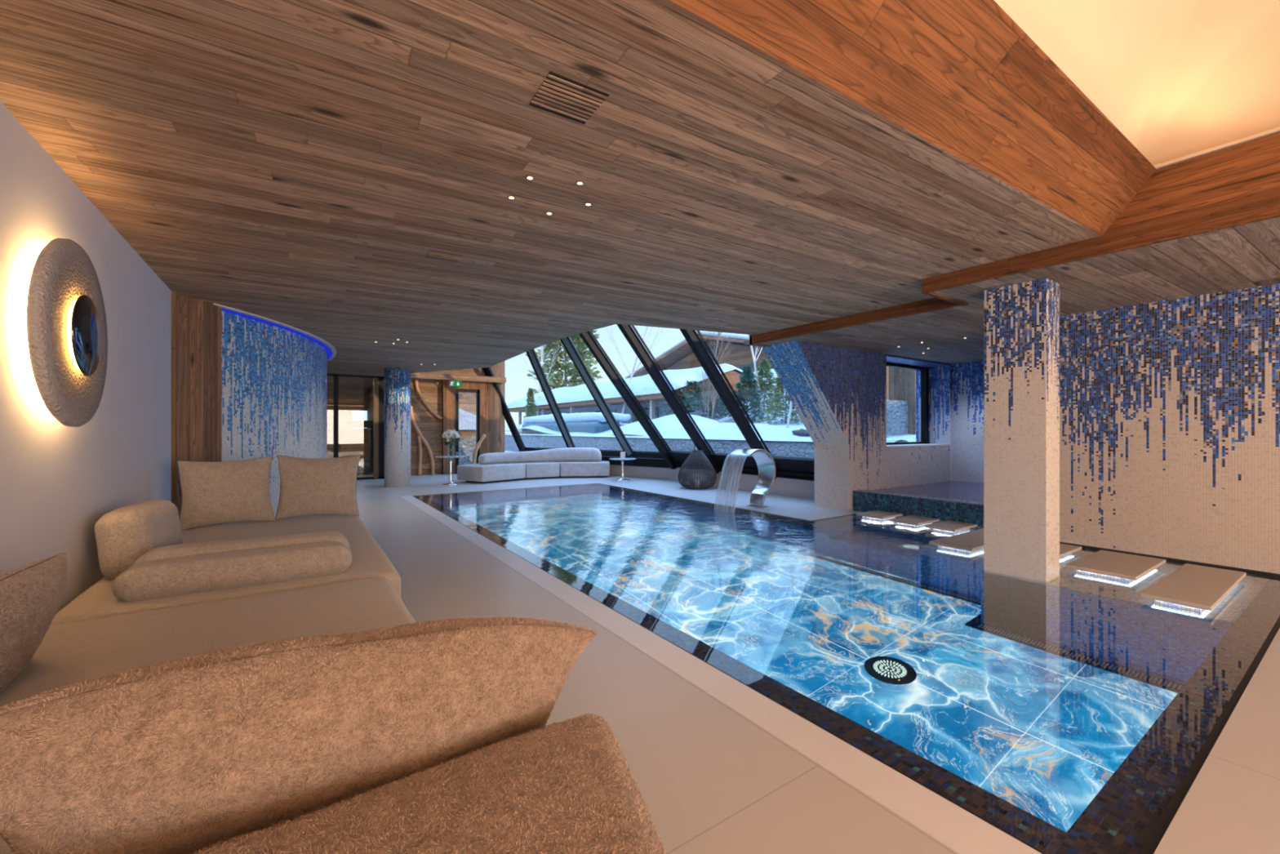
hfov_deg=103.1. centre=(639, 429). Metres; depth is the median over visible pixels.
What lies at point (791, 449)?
wall
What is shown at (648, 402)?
conifer
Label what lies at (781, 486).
wall
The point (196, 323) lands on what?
wall
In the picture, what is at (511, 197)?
recessed light
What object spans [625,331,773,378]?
chalet
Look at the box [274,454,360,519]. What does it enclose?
cushion
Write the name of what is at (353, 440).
wall
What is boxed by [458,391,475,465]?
window
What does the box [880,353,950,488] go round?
wall
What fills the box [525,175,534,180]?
recessed light
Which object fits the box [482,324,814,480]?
window
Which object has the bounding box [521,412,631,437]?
snow bank
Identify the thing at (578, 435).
cap
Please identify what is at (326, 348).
light strip
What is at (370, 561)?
seat cushion
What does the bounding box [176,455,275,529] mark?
cushion
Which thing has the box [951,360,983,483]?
wall
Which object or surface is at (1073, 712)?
swimming pool
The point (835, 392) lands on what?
wall pier
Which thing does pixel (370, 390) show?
wall
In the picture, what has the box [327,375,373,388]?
ceiling
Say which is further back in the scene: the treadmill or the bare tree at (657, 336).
the bare tree at (657, 336)
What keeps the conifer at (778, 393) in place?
on the snow
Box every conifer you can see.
[522,387,537,425]
[524,329,603,394]
[643,401,661,416]
[656,380,724,417]
[671,386,729,418]
[686,385,750,419]
[724,365,768,422]
[745,359,782,411]
[757,375,802,424]
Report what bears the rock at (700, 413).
on the snow
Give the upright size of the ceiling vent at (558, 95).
0.004 m
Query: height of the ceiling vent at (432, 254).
0.004 m
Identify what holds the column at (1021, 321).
on the swimming pool
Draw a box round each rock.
[689,410,710,418]
[791,428,809,436]
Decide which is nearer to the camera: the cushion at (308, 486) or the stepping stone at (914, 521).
the cushion at (308, 486)
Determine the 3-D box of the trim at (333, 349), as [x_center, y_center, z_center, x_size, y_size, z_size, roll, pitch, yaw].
[-6.107,-1.248,8.415,1.709,0.025,7.639,0,0,-41]
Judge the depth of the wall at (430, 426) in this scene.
13.01 m
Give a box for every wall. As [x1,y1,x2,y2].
[0,100,171,613]
[171,290,222,519]
[222,311,327,516]
[327,386,367,462]
[367,385,373,463]
[410,361,502,475]
[505,364,951,480]
[608,464,814,498]
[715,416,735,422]
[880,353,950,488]
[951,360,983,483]
[1059,283,1279,573]
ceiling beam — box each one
[670,0,1156,235]
[921,132,1279,293]
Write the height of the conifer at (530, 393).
2.460 m
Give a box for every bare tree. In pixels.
[520,342,563,415]
[605,325,666,423]
[704,331,736,419]
[747,334,764,415]
[786,400,791,427]
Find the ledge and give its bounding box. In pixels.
[994,0,1279,169]
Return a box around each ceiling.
[0,0,1102,376]
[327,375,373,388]
[744,217,1279,364]
[995,0,1279,165]
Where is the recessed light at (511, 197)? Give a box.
[507,195,515,199]
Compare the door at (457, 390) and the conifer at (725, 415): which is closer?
the door at (457, 390)
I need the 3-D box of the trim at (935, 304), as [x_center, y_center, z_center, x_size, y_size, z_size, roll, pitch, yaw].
[2.353,-1.242,5.799,0.400,0.215,2.605,0,0,-34]
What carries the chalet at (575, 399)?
on the snow
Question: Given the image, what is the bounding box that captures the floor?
[355,472,1279,853]
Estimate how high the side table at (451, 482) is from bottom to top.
0.600 m
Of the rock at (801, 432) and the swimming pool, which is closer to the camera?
the swimming pool
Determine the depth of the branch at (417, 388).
12.86 m
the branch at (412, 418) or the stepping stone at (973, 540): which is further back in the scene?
the branch at (412, 418)
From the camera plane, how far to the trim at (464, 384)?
13.46 m
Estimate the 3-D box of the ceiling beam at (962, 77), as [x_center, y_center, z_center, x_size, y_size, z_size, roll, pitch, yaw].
[1.457,-1.430,2.182,3.764,0.360,0.360,0,0,-33]
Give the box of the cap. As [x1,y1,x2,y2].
[505,433,907,442]
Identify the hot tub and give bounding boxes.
[853,480,983,528]
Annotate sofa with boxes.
[0,514,666,853]
[457,447,609,483]
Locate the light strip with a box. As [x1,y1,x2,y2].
[222,308,332,359]
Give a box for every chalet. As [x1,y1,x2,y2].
[506,363,768,439]
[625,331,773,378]
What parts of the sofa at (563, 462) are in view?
backrest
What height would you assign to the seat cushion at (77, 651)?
0.335 m
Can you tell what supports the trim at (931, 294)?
attached to the ceiling at (300, 164)
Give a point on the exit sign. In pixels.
(451, 383)
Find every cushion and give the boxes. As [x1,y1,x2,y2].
[0,551,64,693]
[0,577,417,708]
[53,514,400,624]
[95,497,181,579]
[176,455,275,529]
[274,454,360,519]
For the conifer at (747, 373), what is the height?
2.790 m
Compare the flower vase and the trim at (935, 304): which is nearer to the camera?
the trim at (935, 304)
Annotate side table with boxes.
[434,454,466,484]
[608,457,635,480]
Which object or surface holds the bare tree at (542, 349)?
on the snow
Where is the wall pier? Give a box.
[762,340,880,511]
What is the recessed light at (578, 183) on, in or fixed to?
in the ceiling at (300, 164)
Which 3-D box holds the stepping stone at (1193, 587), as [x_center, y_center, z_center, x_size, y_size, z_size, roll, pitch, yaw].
[4.005,1.153,3.654,1.350,0.118,0.320,0,0,-34]
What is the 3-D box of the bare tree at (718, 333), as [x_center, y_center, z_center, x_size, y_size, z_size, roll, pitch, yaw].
[4.478,-4.990,25.415,4.483,9.220,4.112,0,0,-42]
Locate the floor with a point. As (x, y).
(712, 780)
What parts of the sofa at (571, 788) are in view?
armrest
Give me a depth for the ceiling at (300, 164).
2.45 m
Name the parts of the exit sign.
panel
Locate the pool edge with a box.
[400,495,1041,853]
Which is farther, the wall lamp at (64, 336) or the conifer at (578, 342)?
the conifer at (578, 342)
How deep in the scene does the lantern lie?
9.82 m
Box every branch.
[410,405,435,475]
[414,378,442,419]
[417,435,422,475]
[471,433,486,463]
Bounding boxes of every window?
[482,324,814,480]
[886,362,928,444]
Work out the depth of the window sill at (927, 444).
8.31 m
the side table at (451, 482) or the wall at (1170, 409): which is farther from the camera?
the side table at (451, 482)
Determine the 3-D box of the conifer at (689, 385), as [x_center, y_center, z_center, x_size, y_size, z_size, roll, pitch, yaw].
[2.699,-1.290,25.493,3.804,2.362,3.806,0,0,-34]
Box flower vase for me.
[440,429,462,454]
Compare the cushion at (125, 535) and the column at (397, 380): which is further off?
the column at (397, 380)
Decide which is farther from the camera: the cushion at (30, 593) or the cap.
the cap
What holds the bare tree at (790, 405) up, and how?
on the snow
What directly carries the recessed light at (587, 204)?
in the ceiling at (300, 164)
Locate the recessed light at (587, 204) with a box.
[584,202,591,206]
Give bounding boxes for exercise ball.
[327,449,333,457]
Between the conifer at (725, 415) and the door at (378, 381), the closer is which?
the door at (378, 381)
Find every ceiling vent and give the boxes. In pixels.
[426,249,462,262]
[528,71,608,124]
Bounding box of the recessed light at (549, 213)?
[545,211,552,215]
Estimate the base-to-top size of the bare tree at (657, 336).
12.013 m
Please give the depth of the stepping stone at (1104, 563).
4.12 m
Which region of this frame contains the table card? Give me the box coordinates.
[620,451,625,457]
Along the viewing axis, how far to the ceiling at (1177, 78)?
2.71 m
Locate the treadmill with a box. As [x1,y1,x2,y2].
[338,420,373,473]
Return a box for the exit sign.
[448,380,461,386]
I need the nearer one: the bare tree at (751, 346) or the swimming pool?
the swimming pool
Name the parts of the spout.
foot plate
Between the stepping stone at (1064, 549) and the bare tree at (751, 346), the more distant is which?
the bare tree at (751, 346)
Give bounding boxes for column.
[384,367,410,487]
[983,277,1059,582]
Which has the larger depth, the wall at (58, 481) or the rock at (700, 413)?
the rock at (700, 413)
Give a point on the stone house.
(900, 382)
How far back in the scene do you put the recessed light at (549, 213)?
2.93 m
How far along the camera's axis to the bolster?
2.59 m
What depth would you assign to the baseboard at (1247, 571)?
4.37 m
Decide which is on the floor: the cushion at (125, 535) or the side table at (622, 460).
the side table at (622, 460)
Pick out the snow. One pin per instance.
(669, 425)
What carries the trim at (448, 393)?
attached to the wall at (430, 426)
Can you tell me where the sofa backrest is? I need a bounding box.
[0,617,595,853]
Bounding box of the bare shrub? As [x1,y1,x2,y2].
[692,343,732,419]
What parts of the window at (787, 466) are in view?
sill frame, sill frame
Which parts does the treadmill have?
post, post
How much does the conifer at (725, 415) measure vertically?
2.052 m
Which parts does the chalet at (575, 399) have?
post, post, post, post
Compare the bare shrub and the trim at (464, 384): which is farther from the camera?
the bare shrub
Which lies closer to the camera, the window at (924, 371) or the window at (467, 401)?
the window at (924, 371)
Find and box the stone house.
[886,366,915,435]
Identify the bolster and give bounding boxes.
[112,531,353,601]
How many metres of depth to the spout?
7.54 m
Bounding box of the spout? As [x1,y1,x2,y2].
[714,448,775,512]
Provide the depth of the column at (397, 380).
10.22 m
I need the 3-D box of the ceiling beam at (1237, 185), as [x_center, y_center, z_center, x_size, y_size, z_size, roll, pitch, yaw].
[4.426,-1.353,1.173,0.045,0.435,7.380,0,0,-34]
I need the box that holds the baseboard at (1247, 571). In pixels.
[1059,541,1279,577]
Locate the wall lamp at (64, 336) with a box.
[19,238,107,426]
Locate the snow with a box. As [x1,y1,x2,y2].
[505,368,915,442]
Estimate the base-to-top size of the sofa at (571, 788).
0.545 m
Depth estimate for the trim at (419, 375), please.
12.97 m
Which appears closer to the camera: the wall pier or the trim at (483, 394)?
the wall pier
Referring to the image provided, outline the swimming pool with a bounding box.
[412,483,1279,853]
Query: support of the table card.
on the side table at (622, 460)
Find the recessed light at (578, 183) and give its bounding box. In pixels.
[575,180,583,185]
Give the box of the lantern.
[677,442,716,488]
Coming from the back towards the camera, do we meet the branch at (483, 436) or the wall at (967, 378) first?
the branch at (483, 436)
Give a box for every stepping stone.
[856,510,902,520]
[889,515,939,527]
[924,520,977,533]
[928,528,983,552]
[1059,543,1081,557]
[1065,550,1165,581]
[1140,563,1245,611]
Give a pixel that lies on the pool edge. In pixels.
(955, 827)
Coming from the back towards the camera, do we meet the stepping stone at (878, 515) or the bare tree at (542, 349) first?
the bare tree at (542, 349)
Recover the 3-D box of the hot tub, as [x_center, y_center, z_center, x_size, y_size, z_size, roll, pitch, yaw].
[4.877,1.041,7.119,2.920,0.358,2.260,0,0,-34]
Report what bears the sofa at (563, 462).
on the floor
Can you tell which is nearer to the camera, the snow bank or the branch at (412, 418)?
the branch at (412, 418)
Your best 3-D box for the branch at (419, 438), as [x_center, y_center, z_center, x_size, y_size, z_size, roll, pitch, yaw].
[-5.556,0.648,12.813,0.128,1.007,0.106,0,0,-34]
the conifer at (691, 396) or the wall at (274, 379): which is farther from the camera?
the conifer at (691, 396)
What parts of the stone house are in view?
timber post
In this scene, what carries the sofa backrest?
on the sofa at (571, 788)
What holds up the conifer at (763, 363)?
on the snow
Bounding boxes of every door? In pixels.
[327,373,384,479]
[455,388,479,473]
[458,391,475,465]
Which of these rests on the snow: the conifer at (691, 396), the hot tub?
the conifer at (691, 396)
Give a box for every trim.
[213,302,336,360]
[410,372,506,383]
[441,380,455,474]
[455,381,487,390]
[475,389,488,463]
[749,297,962,346]
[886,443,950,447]
[922,292,968,306]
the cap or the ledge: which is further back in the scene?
the cap
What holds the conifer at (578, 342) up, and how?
on the snow

